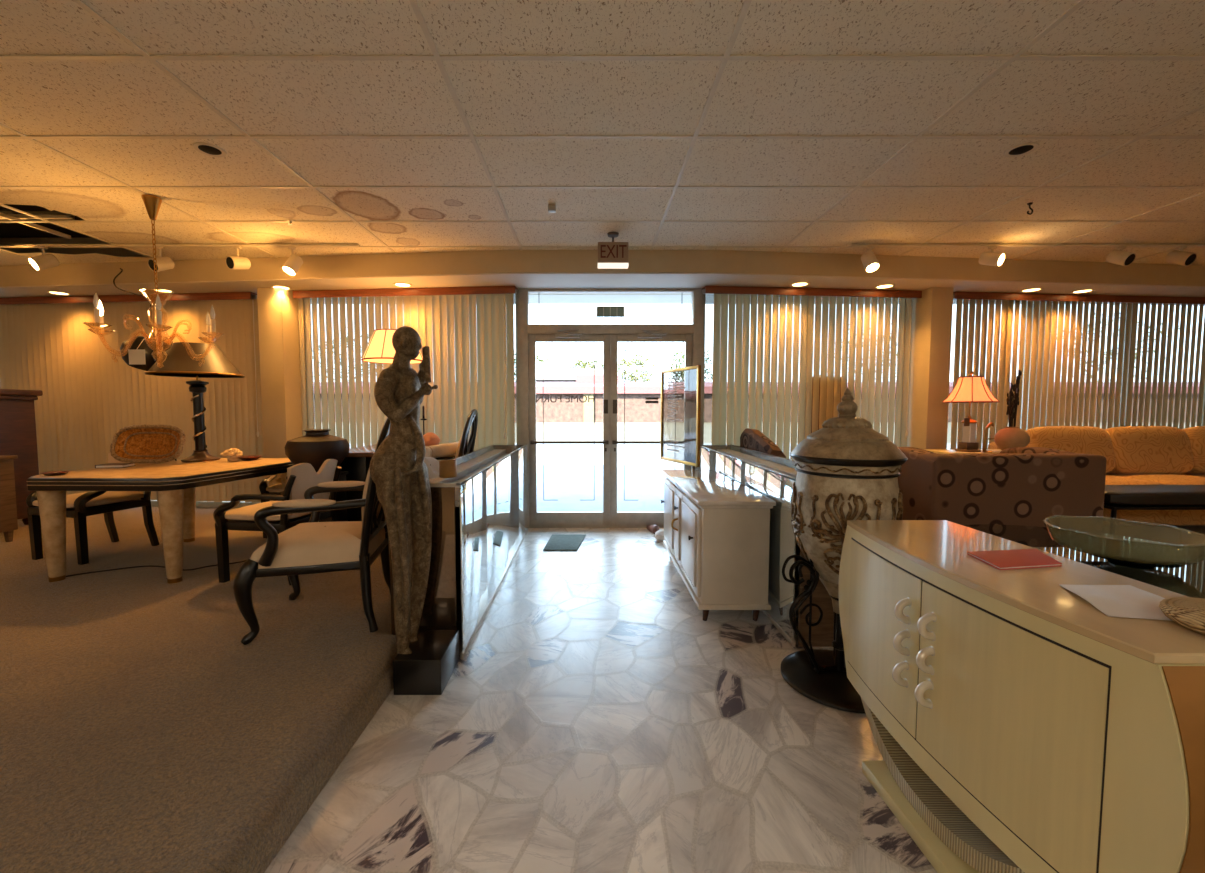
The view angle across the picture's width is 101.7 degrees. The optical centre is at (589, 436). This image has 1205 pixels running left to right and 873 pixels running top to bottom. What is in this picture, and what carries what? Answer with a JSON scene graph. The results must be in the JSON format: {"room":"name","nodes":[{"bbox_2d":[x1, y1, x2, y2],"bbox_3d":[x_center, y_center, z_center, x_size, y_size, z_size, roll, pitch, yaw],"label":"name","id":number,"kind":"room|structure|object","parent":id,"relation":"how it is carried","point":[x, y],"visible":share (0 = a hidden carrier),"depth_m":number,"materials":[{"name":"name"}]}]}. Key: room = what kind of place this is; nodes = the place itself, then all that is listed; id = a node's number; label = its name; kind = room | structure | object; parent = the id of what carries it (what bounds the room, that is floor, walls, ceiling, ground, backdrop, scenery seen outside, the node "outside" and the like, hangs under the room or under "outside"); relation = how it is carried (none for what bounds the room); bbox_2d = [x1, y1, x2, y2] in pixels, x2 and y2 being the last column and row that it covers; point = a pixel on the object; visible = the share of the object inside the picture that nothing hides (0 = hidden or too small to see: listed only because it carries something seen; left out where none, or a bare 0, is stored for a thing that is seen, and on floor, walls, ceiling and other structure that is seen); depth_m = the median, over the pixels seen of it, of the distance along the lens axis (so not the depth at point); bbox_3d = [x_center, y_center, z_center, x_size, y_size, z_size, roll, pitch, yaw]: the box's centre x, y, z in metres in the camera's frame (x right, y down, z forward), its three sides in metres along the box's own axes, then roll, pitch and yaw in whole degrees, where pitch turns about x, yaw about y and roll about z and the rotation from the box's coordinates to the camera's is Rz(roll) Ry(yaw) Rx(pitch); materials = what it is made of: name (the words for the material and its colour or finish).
{"room":"furniture store","nodes":[
{"label":"furniture store","id":0,"kind":"room"},
{"bbox_2d":[257,288,302,500],"bbox_3d":[-3.362,-0.296,5.432,0.274,2.580,0.400,0,3,5],"label":"column","id":1,"kind":"structure","parent":0,"point":[278,320],"depth_m":5.23,"materials":[{"name":"beige paint"}]},
{"bbox_2d":[264,528,936,872],"bbox_3d":[0.220,1.362,0.185,18.249,0.120,12.211,0,3,0],"label":"floor","id":2,"kind":"structure","parent":0,"point":[593,720],"depth_m":1.84,"materials":[{"name":"stone"}]},
{"bbox_2d":[0,506,396,872],"bbox_3d":[-4.210,1.235,0.042,6.580,0.150,11.940,0,3,0],"label":"carpet","id":3,"kind":"object","parent":2,"relation":"on","point":[140,732],"visible":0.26,"depth_m":1.96,"materials":[{"name":"carpet"}]},
{"bbox_2d":[0,455,17,541],"bbox_3d":[-5.310,0.551,4.047,0.650,0.750,0.494,0,3,0],"label":"base cabinet","id":4,"kind":"object","parent":3,"relation":"on","point":[8,508],"visible":1,"depth_m":4.22,"materials":[{"name":"brown wood"}]},
{"bbox_2d":[0,389,42,524],"bbox_3d":[-6.090,0.183,4.603,1.206,1.420,0.710,0,3,0],"label":"armoire","id":5,"kind":"object","parent":3,"relation":"on","point":[18,436],"visible":0.63,"depth_m":4.77,"materials":[{"name":"brown wood"}]},
{"bbox_2d":[26,453,159,564],"bbox_3d":[-3.955,0.539,3.928,0.606,0.796,0.592,1,3,14],"label":"armchair","id":6,"kind":"object","parent":3,"relation":"on","point":[79,506],"visible":0.59,"depth_m":3.75,"materials":[{"name":"black paint"}]},
{"bbox_2d":[66,560,245,576],"bbox_3d":[-3.067,0.950,3.537,1.154,0.009,0.217,-1,4,-19],"label":"extension cord","id":7,"kind":"object","parent":3,"relation":"on","point":[244,560],"visible":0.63,"depth_m":3.53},
{"bbox_2d":[27,458,292,583],"bbox_3d":[-3.090,0.585,3.795,1.267,0.712,1.297,0,3,0],"label":"dining table","id":8,"kind":"object","parent":3,"relation":"on","point":[175,483],"visible":0.74,"depth_m":3.26,"materials":[{"name":"wood"}]},
{"bbox_2d":[95,463,135,467],"bbox_3d":[-3.600,0.220,3.719,0.180,0.024,0.130,-1,3,-12],"label":"closed book","id":9,"kind":"object","parent":8,"relation":"on","point":[107,465],"visible":1,"depth_m":3.68,"materials":[{"name":"beige paper"}]},
{"bbox_2d":[110,424,185,462],"bbox_3d":[-3.630,0.057,4.071,0.677,0.315,0.207,0,3,8],"label":"chair back","id":10,"kind":"object","parent":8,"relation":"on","point":[144,443],"visible":1,"depth_m":4.05,"materials":[{"name":"brown fabric"}]},
{"bbox_2d":[144,342,244,461],"bbox_3d":[-3.333,-0.296,4.170,0.665,1.001,0.665,0,3,0],"label":"table lamp","id":11,"kind":"object","parent":8,"relation":"on","point":[178,363],"visible":1,"depth_m":4.07,"materials":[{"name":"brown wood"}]},
{"bbox_2d":[220,448,242,461],"bbox_3d":[-2.997,0.154,4.097,0.160,0.111,0.141,-2,4,-30],"label":"shell","id":12,"kind":"object","parent":8,"relation":"on","point":[230,452],"visible":1,"depth_m":4.08,"materials":[{"name":"white"}]},
{"bbox_2d":[213,459,341,584],"bbox_3d":[-2.169,0.566,3.466,0.592,0.796,0.606,0,3,8],"label":"armchair","id":13,"kind":"object","parent":3,"relation":"on","point":[301,476],"visible":0.64,"depth_m":3.25,"materials":[{"name":"fabric"}]},
{"bbox_2d":[259,448,349,537],"bbox_3d":[-2.617,0.501,4.577,0.606,0.796,0.592,0,3,8],"label":"armchair","id":14,"kind":"object","parent":3,"relation":"on","point":[264,489],"visible":0.18,"depth_m":4.35,"materials":[{"name":"black paint"}]},
{"bbox_2d":[233,418,390,644],"bbox_3d":[-1.430,0.430,2.723,0.738,1.160,0.688,-1,3,-11],"label":"carved armchair","id":15,"kind":"object","parent":3,"relation":"on","point":[314,546],"visible":0.74,"depth_m":2.50,"materials":[{"name":"black paint"}]},
{"bbox_2d":[286,471,348,521],"bbox_3d":[-2.217,0.615,4.022,0.340,0.625,0.340,0,3,0],"label":"pedestal","id":16,"kind":"object","parent":3,"relation":"on","point":[340,514],"visible":0.19,"depth_m":4.07,"materials":[{"name":"paint"}]},
{"bbox_2d":[284,429,348,472],"bbox_3d":[-2.217,0.123,3.994,0.463,0.359,0.463,0,3,0],"label":"vase","id":17,"kind":"object","parent":16,"relation":"on","point":[317,446],"visible":0.88,"depth_m":3.83,"materials":[{"name":"ceramic"}]},
{"bbox_2d":[339,444,438,520],"bbox_3d":[-1.880,0.497,4.757,0.820,0.775,1.020,0,3,0],"label":"desk","id":18,"kind":"object","parent":3,"relation":"on","point":[357,461],"visible":0.2,"depth_m":4.27,"materials":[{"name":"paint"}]},
{"bbox_2d":[423,432,440,445],"bbox_3d":[-1.545,0.038,4.734,0.171,0.155,0.160,3,4,39],"label":"shell","id":19,"kind":"object","parent":18,"relation":"on","point":[430,439],"visible":0.69,"depth_m":4.68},
{"bbox_2d":[361,329,422,363],"bbox_3d":[-1.978,-0.093,4.983,0.606,1.927,0.606,0,3,0],"label":"floor lamp","id":20,"kind":"object","parent":3,"relation":"on","point":[380,349],"visible":0.5,"depth_m":4.73,"materials":[{"name":"beige fabric"}]},
{"bbox_2d":[435,409,477,459],"bbox_3d":[-1.420,0.324,4.548,0.738,1.160,0.688,0,3,-4],"label":"carved armchair","id":21,"kind":"object","parent":3,"relation":"on","point":[466,444],"visible":0.26,"depth_m":4.49,"materials":[{"name":"black paint"}]},
{"bbox_2d":[425,441,458,457],"bbox_3d":[-1.355,0.126,4.555,0.124,0.124,0.656,1,3,13],"label":"roll","id":22,"kind":"object","parent":21,"relation":"on","point":[435,451],"visible":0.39,"depth_m":4.42,"materials":[{"name":"fabric"}]},
{"bbox_2d":[369,326,458,694],"bbox_3d":[-0.855,0.329,2.340,0.354,1.692,0.329,0,3,0],"label":"bronze statue","id":23,"kind":"object","parent":2,"relation":"on","point":[425,661],"visible":1,"depth_m":2.26,"materials":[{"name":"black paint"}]},
{"bbox_2d":[389,444,527,658],"bbox_3d":[-0.850,0.619,3.870,0.378,0.934,2.684,0,3,0],"label":"partition wall","id":24,"kind":"structure","parent":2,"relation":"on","point":[480,514],"depth_m":2.95,"materials":[{"name":"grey glass"}]},
{"bbox_2d":[424,457,438,478],"bbox_3d":[-0.925,0.153,2.693,0.224,0.124,0.220,0,3,0],"label":"folded cloth","id":25,"kind":"object","parent":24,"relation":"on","point":[432,464],"visible":0.35,"depth_m":2.71,"materials":[{"name":"white fabric"}]},
{"bbox_2d":[439,460,456,477],"bbox_3d":[-0.775,0.176,2.675,0.092,0.090,0.092,0,3,0],"label":"cup","id":26,"kind":"object","parent":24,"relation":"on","point":[447,468],"visible":1,"depth_m":2.64,"materials":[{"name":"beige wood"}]},
{"bbox_2d":[543,534,585,550],"bbox_3d":[-0.236,1.029,4.769,0.390,0.012,0.548,0,3,0],"label":"door mat","id":27,"kind":"object","parent":2,"relation":"on","point":[557,542],"visible":1,"depth_m":4.74,"materials":[{"name":"grey rubber"}]},
{"bbox_2d":[661,470,775,620],"bbox_3d":[0.845,0.719,3.643,0.501,0.764,1.490,0,3,0],"label":"base cabinet","id":28,"kind":"object","parent":2,"relation":"on","point":[717,527],"visible":1,"depth_m":2.95,"materials":[{"name":"paint"}]},
{"bbox_2d":[660,365,700,469],"bbox_3d":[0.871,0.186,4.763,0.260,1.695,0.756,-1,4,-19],"label":"framed sign","id":29,"kind":"object","parent":28,"relation":"on","point":[698,367],"visible":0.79,"depth_m":4.74,"materials":[{"name":"gold glass"}]},
{"bbox_2d":[695,444,832,646],"bbox_3d":[1.308,0.616,3.935,0.393,0.934,2.554,0,3,0],"label":"partition wall","id":30,"kind":"structure","parent":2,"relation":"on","point":[773,477],"depth_m":2.91,"materials":[{"name":"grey glass"}]},
{"bbox_2d":[780,388,907,713],"bbox_3d":[1.206,0.509,2.298,0.523,1.474,0.562,-2,4,-36],"label":"urn","id":31,"kind":"object","parent":2,"relation":"on","point":[846,469],"visible":0.7,"depth_m":2.19,"materials":[{"name":"ceramic"}]},
{"bbox_2d":[839,520,1204,872],"bbox_3d":[1.216,0.800,1.492,0.501,0.850,1.230,0,3,0],"label":"sideboard","id":32,"kind":"object","parent":2,"relation":"on","point":[1018,725],"visible":1,"depth_m":1.20,"materials":[{"name":"paint"}]},
{"bbox_2d":[967,549,1061,569],"bbox_3d":[1.297,0.370,1.481,0.291,0.009,0.148,0,3,-7],"label":"folder","id":33,"kind":"object","parent":32,"relation":"on","point":[1019,558],"visible":1,"depth_m":1.47,"materials":[{"name":"red paper"}]},
{"bbox_2d":[1060,585,1172,620],"bbox_3d":[1.270,0.388,1.174,0.194,0.007,0.252,1,3,16],"label":"paper sheet","id":34,"kind":"object","parent":32,"relation":"on","point":[1127,601],"visible":0.85,"depth_m":1.16,"materials":[{"name":"paper"}]},
{"bbox_2d":[1159,597,1204,634],"bbox_3d":[1.335,0.379,0.999,0.230,0.047,0.230,0,3,0],"label":"tray","id":35,"kind":"object","parent":32,"relation":"on","point":[1189,612],"visible":1,"depth_m":1.03,"materials":[{"name":"wicker"}]},
{"bbox_2d":[1102,525,1204,598],"bbox_3d":[4.540,1.235,0.032,5.920,0.150,11.920,0,3,0],"label":"platform","id":36,"kind":"object","parent":2,"relation":"on","point":[1160,533],"depth_m":4.50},
{"bbox_2d":[740,428,785,457],"bbox_3d":[1.905,0.404,4.832,0.670,0.952,0.840,0,3,0],"label":"chaise","id":37,"kind":"object","parent":36,"relation":"on","point":[753,439],"visible":0.09,"depth_m":4.72,"materials":[{"name":"fabric"}]},
{"bbox_2d":[924,449,1001,452],"bbox_3d":[3.745,0.514,4.638,0.990,0.755,0.380,0,3,0],"label":"console table","id":38,"kind":"object","parent":36,"relation":"on","point":[931,450],"visible":0.03,"depth_m":4.61,"materials":[{"name":"beige paint"}]},
{"bbox_2d":[942,371,999,451],"bbox_3d":[3.545,-0.235,4.574,0.433,0.747,0.433,0,3,0],"label":"table lamp","id":39,"kind":"object","parent":38,"relation":"on","point":[967,389],"visible":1,"depth_m":4.51,"materials":[{"name":"beige fabric"}]},
{"bbox_2d":[982,422,994,452],"bbox_3d":[3.636,0.013,4.468,0.099,0.286,0.060,0,3,0],"label":"figurine","id":40,"kind":"object","parent":38,"relation":"on","point":[989,425],"visible":0.96,"depth_m":4.46,"materials":[{"name":"gold metal"}]},
{"bbox_2d":[994,427,1029,449],"bbox_3d":[3.880,0.027,4.509,0.254,0.232,0.254,0,3,0],"label":"round vase","id":41,"kind":"object","parent":38,"relation":"on","point":[1008,437],"visible":0.79,"depth_m":4.43,"materials":[{"name":"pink ceramic"}]},
{"bbox_2d":[1006,370,1021,426],"bbox_3d":[3.881,-0.335,4.493,0.086,0.546,0.088,0,3,0],"label":"reeds","id":42,"kind":"object","parent":41,"relation":"on","point":[1012,400],"visible":1,"depth_m":4.48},
{"bbox_2d":[898,447,1106,532],"bbox_3d":[3.160,0.510,4.014,1.264,0.835,0.845,0,3,0],"label":"loveseat","id":43,"kind":"object","parent":36,"relation":"on","point":[1024,486],"visible":0.78,"depth_m":3.59,"materials":[{"name":"fabric"}]},
{"bbox_2d":[963,524,1204,594],"bbox_3d":[2.350,0.798,2.270,1.320,0.478,1.320,0,3,0],"label":"glass side table","id":44,"kind":"object","parent":36,"relation":"on","point":[1189,578],"visible":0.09,"depth_m":2.38,"materials":[{"name":"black glass"}]},
{"bbox_2d":[1082,549,1185,568],"bbox_3d":[2.389,0.542,2.165,0.310,0.045,0.310,0,3,0],"label":"dish","id":45,"kind":"object","parent":44,"relation":"on","point":[1126,562],"visible":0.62,"depth_m":2.09,"materials":[{"name":"teal glass"}]},
{"bbox_2d":[1042,515,1204,564],"bbox_3d":[2.369,0.460,2.180,0.530,0.109,0.530,0,3,0],"label":"glass bowl","id":46,"kind":"object","parent":45,"relation":"on","point":[1113,550],"visible":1,"depth_m":2.14,"materials":[{"name":"glass"}]},
{"bbox_2d":[988,426,1204,524],"bbox_3d":[5.720,0.389,4.891,2.960,0.975,0.920,0,3,0],"label":"sofa","id":47,"kind":"object","parent":36,"relation":"on","point":[1135,455],"visible":0.52,"depth_m":4.95,"materials":[{"name":"orange fabric"}]},
{"bbox_2d":[1026,426,1114,472],"bbox_3d":[4.923,0.147,5.057,0.825,0.509,0.292,0,3,0],"label":"cushion","id":48,"kind":"object","parent":47,"relation":"on","point":[1075,439],"depth_m":4.97,"materials":[{"name":"fabric"}]},
{"bbox_2d":[1104,426,1193,473],"bbox_3d":[5.718,0.147,5.057,0.825,0.509,0.292,0,3,0],"label":"cushion","id":49,"kind":"object","parent":47,"relation":"on","point":[1134,449],"depth_m":4.95,"materials":[{"name":"fabric"}]},
{"bbox_2d":[1110,474,1204,484],"bbox_3d":[5.718,0.473,4.785,0.785,0.179,0.700,0,3,0],"label":"seat cushion","id":50,"kind":"object","parent":47,"relation":"on","point":[1167,479],"depth_m":4.68,"materials":[{"name":"fabric"}]},
{"bbox_2d":[1182,426,1204,473],"bbox_3d":[6.513,0.147,5.057,0.825,0.509,0.292,0,3,0],"label":"cushion","id":51,"kind":"object","parent":47,"relation":"on","point":[1195,436],"depth_m":4.97,"materials":[{"name":"fabric"}]},
{"bbox_2d":[1103,485,1204,534],"bbox_3d":[4.780,0.676,3.946,1.600,0.538,0.440,0,3,0],"label":"leather bench","id":52,"kind":"object","parent":36,"relation":"on","point":[1116,497],"visible":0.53,"depth_m":3.73,"materials":[{"name":"black leather"}]},
{"bbox_2d":[1104,485,1204,505],"bbox_3d":[4.780,0.467,3.934,1.600,0.120,0.440,0,3,0],"label":"cushion","id":53,"kind":"object","parent":52,"relation":"on","point":[1115,495],"depth_m":3.74,"materials":[{"name":"fabric"}]},
{"bbox_2d":[0,0,1204,265],"bbox_3d":[0.000,-1.583,-0.486,16.000,0.262,11.987,0,3,0],"label":"ceiling","id":54,"kind":"structure","parent":0,"point":[379,126],"depth_m":2.59,"materials":[{"name":"tile"}]},
{"bbox_2d":[0,204,92,237],"bbox_3d":[-4.700,-1.991,4.191,3.400,0.220,2.200,0,3,0],"label":"ceiling vent","id":55,"kind":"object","parent":54,"relation":"in","point":[7,230],"depth_m":4.99,"materials":[{"name":"metal"}]},
{"bbox_2d":[83,292,114,338],"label":"candle light","id":56,"kind":"object","parent":54,"relation":"hanging from","point":[98,309],"depth_m":3.17,"materials":[{"name":"glass"}]},
{"bbox_2d":[128,339,145,363],"bbox_3d":[-3.064,-0.580,3.342,0.110,0.181,0.062,0,3,0],"label":"price tag","id":57,"kind":"object","parent":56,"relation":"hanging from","point":[136,356],"visible":1,"depth_m":3.31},
{"bbox_2d":[113,268,169,370],"bbox_3d":[-4.064,-1.084,4.472,1.025,1.034,0.375,3,5,44],"label":"pendant","id":58,"kind":"object","parent":54,"relation":"hanging from","point":[125,346],"visible":0.69,"depth_m":4.15,"materials":[{"name":"black paint"}]},
{"bbox_2d":[141,194,173,367],"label":"glass chandelier","id":59,"kind":"object","parent":54,"relation":"hanging from","point":[152,203],"depth_m":3.44,"materials":[{"name":"gold metal"}]},
{"bbox_2d":[14,244,359,246],"bbox_3d":[-3.645,-1.728,4.437,3.110,0.019,0.034,0,3,0],"label":"track","id":60,"kind":"object","parent":54,"relation":"attached to","point":[15,245],"visible":1,"depth_m":4.42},
{"bbox_2d":[29,246,58,270],"bbox_3d":[-4.954,-1.609,4.447,0.116,0.221,0.188,2,4,27],"label":"track spotlight","id":61,"kind":"object","parent":60,"relation":"hanging from","point":[44,261],"visible":1,"depth_m":4.42,"materials":[{"name":"white metal"}]},
{"bbox_2d":[147,246,173,271],"bbox_3d":[-3.894,-1.601,4.447,0.116,0.236,0.187,1,3,15],"label":"track spotlight","id":62,"kind":"object","parent":60,"relation":"hanging from","point":[163,263],"visible":0.87,"depth_m":4.42,"materials":[{"name":"white metal"}]},
{"bbox_2d":[225,246,250,269],"bbox_3d":[-3.194,-1.610,4.448,0.116,0.218,0.179,1,4,21],"label":"track spotlight","id":63,"kind":"object","parent":60,"relation":"hanging from","point":[236,262],"visible":1,"depth_m":4.42,"materials":[{"name":"white metal"}]},
{"bbox_2d":[282,246,302,275],"bbox_3d":[-2.697,-1.591,4.446,0.116,0.255,0.172,2,4,26],"label":"track spotlight","id":64,"kind":"object","parent":60,"relation":"hanging from","point":[294,262],"visible":1,"depth_m":4.42,"materials":[{"name":"white metal"}]},
{"bbox_2d":[193,142,226,156],"bbox_3d":[-2.183,-1.641,2.816,0.156,0.017,0.156,0,3,0],"label":"recessed light","id":65,"kind":"object","parent":54,"relation":"in","point":[208,149],"visible":1,"depth_m":2.80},
{"bbox_2d":[199,305,224,345],"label":"candle light","id":66,"kind":"object","parent":54,"relation":"hanging from","point":[211,330],"depth_m":3.59,"materials":[{"name":"glass"}]},
{"bbox_2d":[598,232,628,268],"bbox_3d":[0.197,-1.588,4.185,0.262,0.284,0.100,0,3,0],"label":"exit sign","id":67,"kind":"object","parent":54,"relation":"hanging from","point":[611,255],"visible":1,"depth_m":4.15,"materials":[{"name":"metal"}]},
{"bbox_2d":[1003,142,1038,156],"bbox_3d":[2.477,-1.641,2.816,0.156,0.017,0.156,0,3,0],"label":"recessed light","id":68,"kind":"object","parent":54,"relation":"in","point":[1025,148],"visible":1,"depth_m":2.80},
{"bbox_2d":[851,244,1204,246],"bbox_3d":[4.386,-1.728,4.437,4.028,0.019,0.034,0,3,0],"label":"track","id":69,"kind":"object","parent":54,"relation":"attached to","point":[852,245],"visible":1,"depth_m":4.42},
{"bbox_2d":[861,246,879,272],"bbox_3d":[2.542,-1.605,4.444,0.120,0.228,0.172,0,3,0],"label":"track spotlight","id":70,"kind":"object","parent":69,"relation":"hanging from","point":[869,260],"visible":1,"depth_m":4.42,"materials":[{"name":"white metal"}]},
{"bbox_2d":[979,246,1004,266],"bbox_3d":[3.646,-1.625,4.447,0.116,0.187,0.184,-2,4,-31],"label":"track spotlight","id":71,"kind":"object","parent":69,"relation":"hanging from","point":[992,258],"visible":1,"depth_m":4.42,"materials":[{"name":"white metal"}]},
{"bbox_2d":[1106,246,1135,265],"bbox_3d":[4.816,-1.627,4.446,0.116,0.184,0.188,-1,3,-13],"label":"track spotlight","id":72,"kind":"object","parent":69,"relation":"hanging from","point":[1123,258],"visible":1,"depth_m":4.42,"materials":[{"name":"white metal"}]},
{"bbox_2d":[1165,246,1196,265],"bbox_3d":[5.357,-1.627,4.445,0.116,0.184,0.188,-1,3,-13],"label":"track spotlight","id":73,"kind":"object","parent":69,"relation":"hanging from","point":[1181,257],"visible":1,"depth_m":4.42,"materials":[{"name":"white metal"}]},
{"bbox_2d":[529,294,690,294],"bbox_3d":[0.220,-2.121,5.767,18.249,1.015,0.961,0,3,0],"label":"wall","id":74,"kind":"structure","parent":0,"point":[529,294],"depth_m":5.51,"materials":[{"name":"beige paint"}]},
{"bbox_2d":[0,292,263,502],"bbox_3d":[-5.619,-0.421,5.637,4.046,2.338,0.130,0,3,5],"label":"vertical blind","id":75,"kind":"object","parent":74,"relation":"attached to","point":[89,395],"visible":0.72,"depth_m":5.63,"materials":[{"name":"beige fabric"}]},
{"bbox_2d":[151,500,260,507],"bbox_3d":[-5.601,-0.320,5.798,4.253,2.585,0.081,0,3,5],"label":"window","id":76,"kind":"structure","parent":74,"relation":"in","point":[154,503],"depth_m":5.72,"materials":[{"name":"glass"}]},
{"bbox_2d":[303,290,520,444],"bbox_3d":[-1.979,-0.300,5.465,2.473,2.585,0.081,0,3,5],"label":"window","id":77,"kind":"structure","parent":74,"relation":"in","point":[516,295],"depth_m":5.32,"materials":[{"name":"metal"}]},
{"bbox_2d":[293,286,517,460],"bbox_3d":[-2.000,-0.402,5.305,2.470,2.338,0.130,0,3,5],"label":"vertical blind","id":78,"kind":"object","parent":77,"relation":"attached to","point":[488,361],"visible":0.62,"depth_m":5.29,"materials":[{"name":"beige fabric"}]},
{"bbox_2d":[528,329,609,525],"bbox_3d":[-0.216,-0.081,5.289,0.878,2.128,0.218,0,3,-6],"label":"door","id":79,"kind":"structure","parent":74,"relation":"in","point":[536,518],"depth_m":5.31,"materials":[{"name":"metal"}]},
{"bbox_2d":[0,250,1204,286],"bbox_3d":[0.220,-1.704,5.364,18.381,0.229,1.513,0,3,0],"label":"ceiling beam","id":80,"kind":"structure","parent":74,"relation":"attached to","point":[489,261],"depth_m":4.79,"materials":[{"name":"beige paint"}]},
{"bbox_2d":[0,273,1204,297],"bbox_3d":[0.220,-1.583,5.353,18.381,0.010,1.451,0,3,0],"label":"trim","id":81,"kind":"structure","parent":74,"relation":"attached to","point":[520,280],"depth_m":4.99,"materials":[{"name":"white paint"}]},
{"bbox_2d":[519,289,701,527],"bbox_3d":[0.220,-0.293,5.340,1.940,2.585,0.145,0,3,0],"label":"trim","id":82,"kind":"structure","parent":74,"relation":"attached to","point":[695,328],"depth_m":5.22,"materials":[{"name":"metal"}]},
{"bbox_2d":[539,306,681,318],"bbox_3d":[0.220,-1.378,5.259,1.760,0.360,0.021,0,3,0],"label":"window","id":83,"kind":"structure","parent":74,"relation":"in","point":[602,311],"depth_m":5.26,"materials":[{"name":"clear glass"}]},
{"bbox_2d":[610,329,692,525],"bbox_3d":[0.655,-0.080,5.276,0.878,2.128,0.243,0,3,6],"label":"door","id":84,"kind":"structure","parent":74,"relation":"in","point":[616,518],"depth_m":5.30,"materials":[{"name":"metal"}]},
{"bbox_2d":[700,294,905,446],"bbox_3d":[2.372,-0.300,5.461,2.378,2.585,0.080,0,3,-5],"label":"window","id":85,"kind":"structure","parent":74,"relation":"in","point":[703,295],"depth_m":5.32,"materials":[{"name":"glass"}]},
{"bbox_2d":[702,286,921,460],"bbox_3d":[2.380,-0.402,5.300,2.390,2.338,0.130,0,3,-5],"label":"vertical blind","id":86,"kind":"object","parent":85,"relation":"attached to","point":[733,396],"visible":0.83,"depth_m":5.31,"materials":[{"name":"beige fabric"}]},
{"bbox_2d":[811,380,840,432],"bbox_3d":[2.617,-0.190,5.506,0.542,0.960,0.009,0,3,-5],"label":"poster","id":87,"kind":"object","parent":85,"relation":"attached to","point":[840,380],"visible":0.07,"depth_m":5.49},
{"bbox_2d":[953,299,1204,426],"bbox_3d":[5.928,-0.319,5.787,4.281,2.585,0.081,0,3,-5],"label":"window","id":88,"kind":"structure","parent":74,"relation":"in","point":[953,299],"depth_m":5.78,"materials":[{"name":"metal"}]},
{"bbox_2d":[950,291,1204,448],"bbox_3d":[5.965,-0.421,5.629,4.034,2.338,0.130,0,3,-5],"label":"vertical blind","id":89,"kind":"object","parent":88,"relation":"attached to","point":[970,299],"visible":0.56,"depth_m":5.60,"materials":[{"name":"beige fabric"}]},
{"bbox_2d":[907,287,952,448],"bbox_3d":[3.691,-0.295,5.421,0.241,2.580,0.400,0,3,-5],"label":"column","id":90,"kind":"structure","parent":0,"point":[931,317],"depth_m":5.23,"materials":[{"name":"beige paint"}]},
{"label":"outside","id":91,"kind":"structure","parent":0,"visible":0},
{"bbox_2d":[315,422,1196,442],"bbox_3d":[0.000,-3.728,89.935,320.000,0.100,140.000,0,3,0],"label":"parking lot","id":92,"kind":"structure","parent":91,"point":[553,431],"depth_m":30.28,"materials":[{"name":"asphalt"}]},
{"bbox_2d":[312,327,369,381],"bbox_3d":[-37.956,-10.616,77.965,14.998,15.054,14.589,0,3,0],"label":"tree","id":93,"kind":"object","parent":92,"relation":"on","point":[346,327],"visible":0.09,"depth_m":75.41,"materials":[{"name":"green plant"}]},
{"bbox_2d":[514,346,556,381],"bbox_3d":[-9.877,-9.089,77.979,9.637,12.006,10.099,0,3,0],"label":"tree","id":94,"kind":"object","parent":92,"relation":"on","point":[537,356],"visible":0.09,"depth_m":76.86,"materials":[{"name":"green plant"}]},
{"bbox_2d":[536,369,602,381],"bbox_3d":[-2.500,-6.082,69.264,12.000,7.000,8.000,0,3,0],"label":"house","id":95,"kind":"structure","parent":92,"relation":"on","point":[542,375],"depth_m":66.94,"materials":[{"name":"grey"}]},
{"bbox_2d":[557,352,602,368],"bbox_3d":[-1.248,-8.400,78.455,8.225,10.577,8.508,0,3,0],"label":"tree","id":96,"kind":"object","parent":92,"relation":"on","point":[580,362],"visible":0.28,"depth_m":77.76,"materials":[{"name":"green plant"}]},
{"bbox_2d":[617,343,664,381],"bbox_3d":[7.566,-8.977,77.705,8.603,11.816,9.073,0,3,0],"label":"tree","id":97,"kind":"object","parent":92,"relation":"on","point":[632,377],"visible":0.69,"depth_m":76.53,"materials":[{"name":"green plant"}]},
{"bbox_2d":[660,342,712,381],"bbox_3d":[15.887,-9.369,78.287,9.233,12.528,9.111,0,3,0],"label":"tree","id":98,"kind":"object","parent":92,"relation":"on","point":[678,358],"visible":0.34,"depth_m":78.00,"materials":[{"name":"green plant"}]},
{"bbox_2d":[313,375,1199,421],"bbox_3d":[0.000,-4.184,53.848,142.000,5.000,9.200,0,3,0],"label":"building","id":99,"kind":"structure","parent":92,"relation":"on","point":[636,409],"depth_m":49.92,"materials":[{"name":"brick"}]},
{"bbox_2d":[820,324,897,381],"bbox_3d":[44.437,-10.935,77.095,17.000,15.791,16.564,0,3,0],"label":"tree","id":100,"kind":"object","parent":92,"relation":"on","point":[849,324],"visible":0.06,"depth_m":76.75,"materials":[{"name":"green plant"}]},
{"bbox_2d":[1018,304,1190,381],"bbox_3d":[79.209,-12.319,77.748,20.459,18.477,20.363,0,3,0],"label":"tree","id":101,"kind":"object","parent":92,"relation":"on","point":[1114,304],"visible":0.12,"depth_m":75.65,"materials":[{"name":"green plant"}]},
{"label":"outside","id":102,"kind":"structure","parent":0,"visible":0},
{"bbox_2d":[350,443,988,511],"bbox_3d":[0.000,0.738,12.714,120.000,0.070,14.700,0,3,0],"label":"pavement","id":103,"kind":"structure","parent":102,"point":[568,468],"depth_m":10.17,"materials":[{"name":"concrete"}]},
{"bbox_2d":[0,238,1095,429],"bbox_3d":[0.000,-0.766,6.717,18.000,3.630,2.500,0,3,0],"label":"canopy","id":104,"kind":"object","parent":103,"relation":"on","point":[120,252],"visible":0.01,"depth_m":7.42,"materials":[{"name":"white paint"}]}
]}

